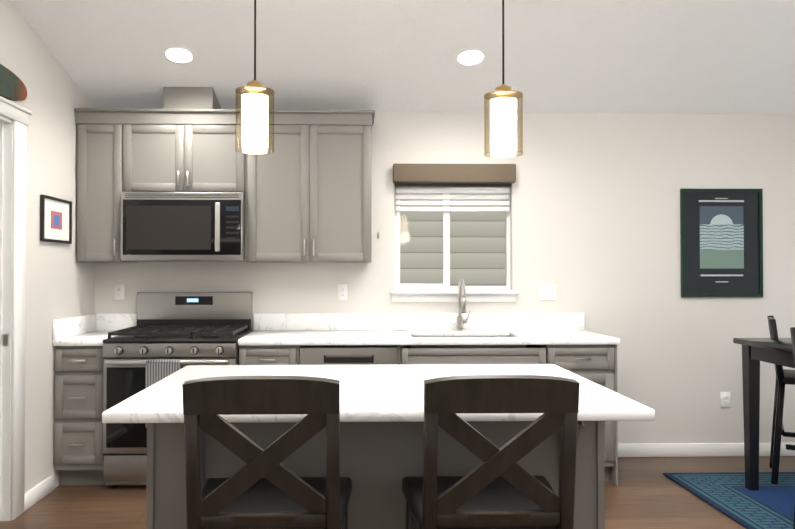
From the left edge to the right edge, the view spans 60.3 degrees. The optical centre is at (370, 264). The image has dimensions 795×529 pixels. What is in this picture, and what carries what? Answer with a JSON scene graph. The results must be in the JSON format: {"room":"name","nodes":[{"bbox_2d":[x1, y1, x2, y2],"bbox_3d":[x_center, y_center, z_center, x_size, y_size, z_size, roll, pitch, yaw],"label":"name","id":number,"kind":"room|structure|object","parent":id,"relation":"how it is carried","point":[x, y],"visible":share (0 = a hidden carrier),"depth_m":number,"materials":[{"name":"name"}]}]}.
{"room":"dining room and kitchen","nodes":[
{"label":"dining room and kitchen","id":0,"kind":"room"},
{"bbox_2d":[0,0,94,492],"bbox_3d":[-1.913,-0.865,1.436,0.100,4.400,6.800,0,-1,-1],"label":"wall","id":1,"kind":"structure","parent":0,"point":[60,281],"depth_m":4.04,"materials":[{"name":"grey paint"}]},
{"bbox_2d":[0,64,26,100],"bbox_3d":[-1.887,-0.948,3.103,0.028,0.164,1.320,0,-1,-1],"label":"art","id":2,"kind":"object","parent":1,"relation":"attached to","point":[12,87],"visible":0.98,"depth_m":3.59,"materials":[{"name":"paint"}]},
{"bbox_2d":[0,96,32,520],"bbox_3d":[-1.941,0.249,3.262,0.134,2.219,1.090,0,-1,-1],"label":"door frame","id":3,"kind":"structure","parent":1,"relation":"attached to","point":[13,157],"depth_m":3.65,"materials":[{"name":"white wood"}]},
{"bbox_2d":[24,475,53,510],"bbox_3d":[-1.918,1.320,3.959,0.014,0.095,0.370,0,-1,-1],"label":"baseboard","id":4,"kind":"structure","parent":1,"relation":"attached to","point":[38,492],"depth_m":3.94,"materials":[{"name":"white wood"}]},
{"bbox_2d":[40,195,71,243],"bbox_3d":[-1.918,-0.270,4.182,0.020,0.270,0.405,0,-1,-1],"label":"picture","id":5,"kind":"object","parent":1,"relation":"attached to","point":[56,220],"visible":1,"depth_m":4.17,"materials":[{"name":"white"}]},
{"bbox_2d":[0,456,794,528],"bbox_3d":[0.249,1.397,1.560,8.630,0.120,7.000,0,-1,-1],"label":"floor","id":6,"kind":"structure","parent":0,"point":[645,493],"depth_m":3.91,"materials":[{"name":"brown wood"}]},
{"bbox_2d":[54,347,105,484],"bbox_3d":[-1.782,0.937,4.486,0.300,0.874,0.657,0,-1,-1],"label":"base cabinet","id":7,"kind":"object","parent":6,"relation":"on","point":[79,371],"depth_m":4.16,"materials":[{"name":"grey paint"}]},
{"bbox_2d":[52,331,114,346],"bbox_3d":[-1.783,0.480,4.483,0.306,0.037,0.676,0,-1,-1],"label":"countertop","id":8,"kind":"structure","parent":7,"relation":"on","point":[90,338],"depth_m":4.17,"materials":[{"name":"white stone"}]},
{"bbox_2d":[103,292,252,486],"bbox_3d":[-1.222,0.781,4.449,0.804,1.185,0.760,0,-1,-1],"label":"range","id":9,"kind":"object","parent":6,"relation":"on","point":[199,328],"visible":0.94,"depth_m":4.14,"materials":[{"name":"silver metal"}]},
{"bbox_2d":[145,359,181,427],"bbox_3d":[-1.234,0.768,4.083,0.203,0.402,0.042,0,-1,-1],"label":"towel","id":10,"kind":"object","parent":9,"relation":"hanging from","point":[157,370],"visible":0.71,"depth_m":4.06,"materials":[{"name":"grey fabric"}]},
{"bbox_2d":[182,376,351,528],"bbox_3d":[-0.287,0.819,1.978,0.467,1.047,0.436,0,-1,-1],"label":"stool","id":11,"kind":"object","parent":6,"relation":"on","point":[280,495],"visible":1,"depth_m":1.80,"materials":[{"name":"brown wood"}]},
{"bbox_2d":[239,347,299,364],"bbox_3d":[-0.629,0.937,4.511,0.370,0.874,0.663,0,-1,-1],"label":"base cabinet","id":12,"kind":"object","parent":6,"relation":"on","point":[247,355],"depth_m":4.19,"materials":[{"name":"grey paint"}]},
{"bbox_2d":[300,347,403,364],"bbox_3d":[-0.169,0.937,4.522,0.701,0.874,0.663,0,-1,-1],"label":"base cabinet","id":13,"kind":"object","parent":6,"relation":"on","point":[308,355],"depth_m":4.20,"materials":[{"name":"grey paint"}]},
{"bbox_2d":[238,331,415,346],"bbox_3d":[-0.277,0.481,4.520,1.078,0.037,0.676,0,-1,-1],"label":"countertop","id":14,"kind":"structure","parent":13,"relation":"on","point":[254,338],"depth_m":4.23,"materials":[{"name":"white stone"}]},
{"bbox_2d":[406,337,525,347],"bbox_3d":[0.619,0.600,4.535,0.727,0.200,0.422,0,-1,-1],"label":"sink","id":15,"kind":"object","parent":14,"relation":"in","point":[407,346],"depth_m":4.33,"materials":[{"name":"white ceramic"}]},
{"bbox_2d":[300,345,397,364],"bbox_3d":[-0.139,0.938,4.519,0.606,0.871,0.656,0,-1,-1],"label":"dishwasher","id":16,"kind":"object","parent":13,"relation":"in","point":[309,354],"depth_m":4.20,"materials":[{"name":"silver"}]},
{"bbox_2d":[146,421,604,528],"bbox_3d":[0.019,0.905,2.493,1.533,0.886,0.864,0,-1,-1],"label":"kitchen island","id":17,"kind":"object","parent":6,"relation":"on","point":[379,461],"visible":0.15,"depth_m":2.28,"materials":[{"name":"grey paint"}]},
{"bbox_2d":[102,364,654,422],"bbox_3d":[0.019,0.444,2.466,1.595,0.032,1.000,0,-1,-1],"label":"island countertop","id":18,"kind":"structure","parent":17,"relation":"on","point":[381,393],"depth_m":2.22,"materials":[{"name":"stone"}]},
{"bbox_2d":[402,375,579,528],"bbox_3d":[0.340,0.819,1.993,0.467,1.047,0.436,0,-1,-1],"label":"stool","id":19,"kind":"object","parent":6,"relation":"on","point":[499,488],"visible":1,"depth_m":1.81,"materials":[{"name":"brown wood"}]},
{"bbox_2d":[528,347,617,485],"bbox_3d":[1.276,0.938,4.560,0.500,0.874,0.657,0,-1,-1],"label":"base cabinet","id":20,"kind":"object","parent":6,"relation":"on","point":[598,365],"depth_m":4.24,"materials":[{"name":"grey paint"}]},
{"bbox_2d":[504,331,619,346],"bbox_3d":[1.258,0.481,4.557,0.563,0.037,0.676,0,-1,-1],"label":"countertop","id":21,"kind":"structure","parent":20,"relation":"on","point":[533,338],"depth_m":4.26,"materials":[{"name":"white stone"}]},
{"bbox_2d":[456,279,470,330],"bbox_3d":[0.654,0.281,4.721,0.106,0.368,0.217,0,-1,-1],"label":"faucet","id":22,"kind":"object","parent":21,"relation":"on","point":[461,285],"depth_m":4.78,"materials":[{"name":"silver metal"}]},
{"bbox_2d":[663,472,794,528],"bbox_3d":[2.741,1.353,3.337,1.600,0.010,2.300,0,-1,-1],"label":"rug","id":23,"kind":"object","parent":6,"relation":"on","point":[768,504],"visible":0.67,"depth_m":4.01,"materials":[{"name":"blue fabric"}]},
{"bbox_2d":[733,338,794,489],"bbox_3d":[2.794,0.901,3.854,1.100,0.906,0.730,0,-1,-1],"label":"dining table","id":24,"kind":"object","parent":23,"relation":"on","point":[777,351],"visible":1,"depth_m":4.11,"materials":[{"name":"black wood"}]},
{"bbox_2d":[767,315,794,483],"bbox_3d":[2.791,0.849,4.309,0.481,1.022,0.420,0,-1,29],"label":"dining chair","id":25,"kind":"object","parent":23,"relation":"on","point":[784,376],"visible":0.85,"depth_m":4.22,"materials":[{"name":"black wood"}]},
{"bbox_2d":[790,327,794,528],"bbox_3d":[2.350,0.828,3.219,0.482,1.037,0.420,0,-1,-1],"label":"dining chair","id":26,"kind":"object","parent":23,"relation":"on","point":[792,330],"visible":1,"depth_m":3.41,"materials":[{"name":"black wood"}]},
{"bbox_2d":[11,0,794,113],"bbox_3d":[0.249,-2.033,1.603,8.630,1.900,7.000,0,-1,-1],"label":"ceiling","id":27,"kind":"structure","parent":0,"point":[664,56],"depth_m":4.15,"materials":[{"name":"white paint"}]},
{"bbox_2d":[163,46,194,63],"bbox_3d":[-1.164,-1.282,4.162,0.190,0.026,0.190,0,-15,-1],"label":"recessed light","id":28,"kind":"object","parent":27,"relation":"in","point":[178,54],"visible":0.9,"depth_m":4.15,"materials":[{"name":"white plastic"}]},
{"bbox_2d":[235,0,273,153],"bbox_3d":[-0.416,-1.076,2.475,0.139,1.332,0.139,0,-1,-1],"label":"pendant light","id":29,"kind":"object","parent":27,"relation":"hanging from","point":[255,119],"visible":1,"depth_m":2.43,"materials":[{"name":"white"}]},
{"bbox_2d":[455,49,485,65],"bbox_3d":[0.618,-1.282,4.205,0.190,0.026,0.190,0,-15,-1],"label":"recessed light","id":30,"kind":"object","parent":27,"relation":"in","point":[469,57],"visible":0.88,"depth_m":4.20,"materials":[{"name":"white plastic"}]},
{"bbox_2d":[484,0,522,157],"bbox_3d":[0.486,-1.071,2.497,0.139,1.342,0.139,0,-1,-1],"label":"pendant light","id":31,"kind":"object","parent":27,"relation":"hanging from","point":[503,126],"visible":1,"depth_m":2.46,"materials":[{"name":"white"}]},
{"bbox_2d":[94,112,794,443],"bbox_3d":[0.167,0.005,4.952,8.630,2.750,0.150,0,-1,-1],"label":"wall","id":32,"kind":"structure","parent":0,"point":[595,218],"depth_m":4.92,"materials":[{"name":"grey paint"}]},
{"bbox_2d":[75,111,137,262],"bbox_3d":[-1.782,-0.508,4.659,0.296,0.983,0.347,0,-1,-1],"label":"upper cabinet","id":33,"kind":"object","parent":32,"relation":"attached to","point":[99,144],"depth_m":4.49,"materials":[{"name":"grey paint"}]},
{"bbox_2d":[114,284,123,299],"bbox_3d":[-1.771,0.193,4.822,0.070,0.115,0.009,0,-1,-1],"label":"electrical outlet","id":34,"kind":"object","parent":32,"relation":"attached to","point":[118,291],"visible":1,"depth_m":4.82,"materials":[{"name":"white plastic"}]},
{"bbox_2d":[122,111,245,194],"bbox_3d":[-1.232,-0.738,4.675,0.800,0.523,0.347,0,-1,-1],"label":"upper cabinet","id":35,"kind":"object","parent":32,"relation":"attached to","point":[163,151],"depth_m":4.50,"materials":[{"name":"grey paint"}]},
{"bbox_2d":[121,192,244,261],"bbox_3d":[-1.230,-0.247,4.619,0.795,0.451,0.446,0,-1,-1],"label":"microwave","id":36,"kind":"object","parent":35,"relation":"attached to","point":[182,226],"visible":0.98,"depth_m":4.44,"materials":[{"name":"silver metal"}]},
{"bbox_2d":[162,87,225,110],"bbox_3d":[-1.211,-1.097,4.690,0.326,0.154,0.327,0,-1,-1],"label":"cover","id":37,"kind":"object","parent":32,"relation":"attached to","point":[174,98],"depth_m":4.53,"materials":[{"name":"grey paint"}]},
{"bbox_2d":[245,111,373,262],"bbox_3d":[-0.413,-0.508,4.692,0.837,0.983,0.347,0,-1,-1],"label":"upper cabinet","id":38,"kind":"object","parent":32,"relation":"attached to","point":[305,186],"depth_m":4.52,"materials":[{"name":"grey paint"}]},
{"bbox_2d":[52,311,583,364],"bbox_3d":[-0.198,0.518,4.521,3.476,0.352,0.676,0,-1,-1],"label":"backsplash","id":39,"kind":"structure","parent":32,"relation":"attached to","point":[460,321],"depth_m":4.84,"materials":[{"name":"white stone"}]},
{"bbox_2d":[338,284,347,299],"bbox_3d":[-0.196,0.198,4.860,0.070,0.115,0.009,0,-1,-1],"label":"electrical outlet","id":40,"kind":"object","parent":32,"relation":"attached to","point":[342,291],"visible":1,"depth_m":4.86,"materials":[{"name":"white plastic"}]},
{"bbox_2d":[390,183,518,301],"bbox_3d":[0.596,-0.159,4.929,0.916,0.853,0.170,0,-1,-1],"label":"window","id":41,"kind":"structure","parent":32,"relation":"in","point":[445,291],"depth_m":4.93,"materials":[{"name":"white plastic"}]},
{"bbox_2d":[393,163,515,182],"bbox_3d":[0.597,-0.647,4.857,0.870,0.130,0.073,0,-1,-1],"label":"window valance","id":42,"kind":"object","parent":32,"relation":"attached to","point":[454,173],"visible":1,"depth_m":4.82,"materials":[{"name":"brown wood"}]},
{"bbox_2d":[540,284,555,299],"bbox_3d":[1.273,0.199,4.894,0.118,0.115,0.012,0,-1,-1],"label":"light switch","id":43,"kind":"object","parent":32,"relation":"attached to","point":[547,291],"visible":1,"depth_m":4.89,"materials":[{"name":"white plastic"}]},
{"bbox_2d":[618,443,794,456],"bbox_3d":[2.895,1.332,4.917,2.735,0.095,0.017,0,-1,-1],"label":"baseboard","id":44,"kind":"structure","parent":32,"relation":"attached to","point":[645,449],"depth_m":4.90,"materials":[{"name":"white wood"}]},
{"bbox_2d":[680,189,762,296],"bbox_3d":[2.533,-0.156,4.923,0.590,0.780,0.022,0,-1,-1],"label":"poster","id":45,"kind":"object","parent":32,"relation":"attached to","point":[721,235],"visible":0.98,"depth_m":4.92,"materials":[{"name":"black paper"}]},
{"bbox_2d":[721,392,729,407],"bbox_3d":[2.558,0.974,4.917,0.070,0.115,0.009,0,-1,-1],"label":"electrical outlet","id":46,"kind":"object","parent":32,"relation":"attached to","point":[725,399],"visible":1,"depth_m":4.92,"materials":[{"name":"white plastic"}]},
{"bbox_2d":[412,343,523,364],"bbox_3d":[0.624,0.595,4.327,0.715,0.194,0.006,0,-1,-1],"label":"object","id":47,"kind":"structure","parent":0,"relation":"attached to","point":[423,353],"depth_m":4.22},
{"label":"outside","id":48,"kind":"structure","parent":0,"visible":0},
{"bbox_2d":[400,188,504,285],"bbox_3d":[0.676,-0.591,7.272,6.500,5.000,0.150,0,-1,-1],"label":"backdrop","id":49,"kind":"structure","parent":48,"point":[472,258],"depth_m":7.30,"materials":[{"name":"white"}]}
]}

